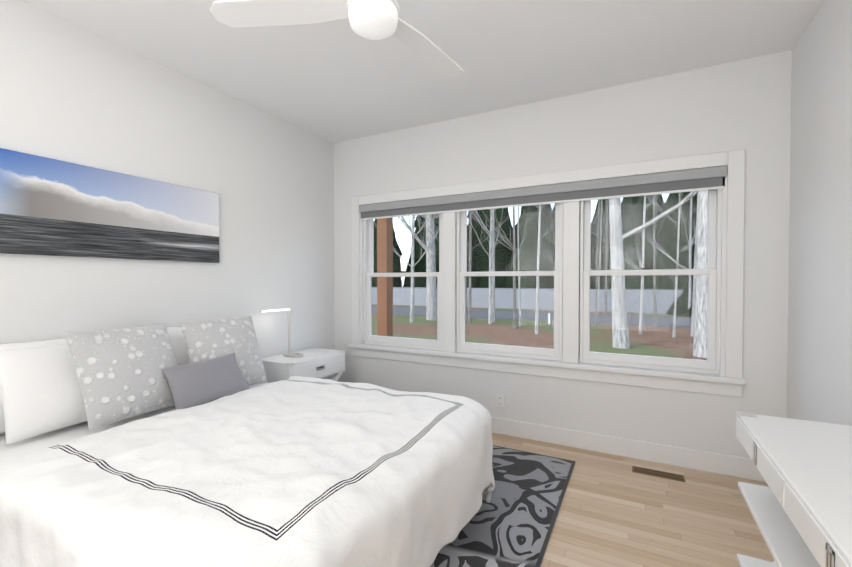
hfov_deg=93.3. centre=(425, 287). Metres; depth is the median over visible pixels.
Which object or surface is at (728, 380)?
window
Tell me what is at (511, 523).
rug
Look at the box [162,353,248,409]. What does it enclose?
pillow
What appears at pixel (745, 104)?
wall
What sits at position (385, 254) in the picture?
post
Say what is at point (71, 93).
wall
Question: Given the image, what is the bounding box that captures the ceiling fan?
[210,0,463,77]
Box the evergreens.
[371,192,696,316]
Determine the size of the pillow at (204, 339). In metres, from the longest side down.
0.522 x 0.520 x 0.170 m
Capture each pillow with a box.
[0,338,67,433]
[0,344,86,444]
[65,323,177,430]
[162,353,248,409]
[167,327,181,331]
[168,331,189,365]
[180,316,267,385]
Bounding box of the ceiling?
[21,0,824,142]
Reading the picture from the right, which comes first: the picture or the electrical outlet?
the electrical outlet
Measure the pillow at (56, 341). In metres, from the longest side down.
0.700 x 0.460 x 0.176 m
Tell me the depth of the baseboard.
2.93 m
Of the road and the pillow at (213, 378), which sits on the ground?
the road
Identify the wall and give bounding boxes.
[0,0,334,435]
[334,50,791,458]
[787,0,851,425]
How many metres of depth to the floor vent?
2.71 m
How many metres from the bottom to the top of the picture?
0.520 m
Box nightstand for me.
[262,347,345,382]
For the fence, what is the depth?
34.28 m
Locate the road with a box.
[371,306,690,327]
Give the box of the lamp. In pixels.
[259,309,302,356]
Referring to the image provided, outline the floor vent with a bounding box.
[632,466,685,481]
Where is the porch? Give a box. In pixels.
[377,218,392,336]
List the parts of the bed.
mattress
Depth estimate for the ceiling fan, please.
1.68 m
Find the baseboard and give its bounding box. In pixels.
[491,417,765,481]
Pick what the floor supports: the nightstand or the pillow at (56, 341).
the nightstand
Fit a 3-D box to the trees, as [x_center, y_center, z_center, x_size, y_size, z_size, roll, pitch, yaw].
[14.590,-7.433,20.106,62.094,19.266,26.910,0,1,28]
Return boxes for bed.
[0,316,494,566]
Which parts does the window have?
window sashes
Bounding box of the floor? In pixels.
[492,433,773,566]
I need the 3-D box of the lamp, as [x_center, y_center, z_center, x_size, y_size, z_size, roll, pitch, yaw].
[-1.213,0.389,3.392,0.204,0.409,0.367,0,1,28]
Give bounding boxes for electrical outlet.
[496,394,504,407]
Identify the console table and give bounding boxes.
[736,411,851,566]
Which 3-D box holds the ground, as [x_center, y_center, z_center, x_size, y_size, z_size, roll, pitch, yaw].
[24.406,1.845,41.964,130.000,0.200,89.700,0,1,28]
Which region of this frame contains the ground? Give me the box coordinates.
[371,304,706,359]
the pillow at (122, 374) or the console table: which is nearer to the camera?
the console table
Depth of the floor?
2.21 m
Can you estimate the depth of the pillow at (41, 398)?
1.92 m
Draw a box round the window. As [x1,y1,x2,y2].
[348,149,746,396]
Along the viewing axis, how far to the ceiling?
2.52 m
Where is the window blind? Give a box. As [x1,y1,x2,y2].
[359,166,726,219]
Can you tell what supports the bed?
on the rug
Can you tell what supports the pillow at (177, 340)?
on the bed
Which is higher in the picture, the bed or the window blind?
the window blind
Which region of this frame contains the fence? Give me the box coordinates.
[371,287,682,313]
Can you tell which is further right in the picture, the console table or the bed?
the console table
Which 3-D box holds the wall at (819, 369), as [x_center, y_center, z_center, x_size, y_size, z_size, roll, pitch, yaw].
[1.319,-0.084,0.513,0.160,2.750,4.820,0,1,28]
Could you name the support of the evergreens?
on the ground
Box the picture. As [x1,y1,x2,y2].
[0,148,218,262]
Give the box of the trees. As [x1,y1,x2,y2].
[374,190,707,357]
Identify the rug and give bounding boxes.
[430,445,574,566]

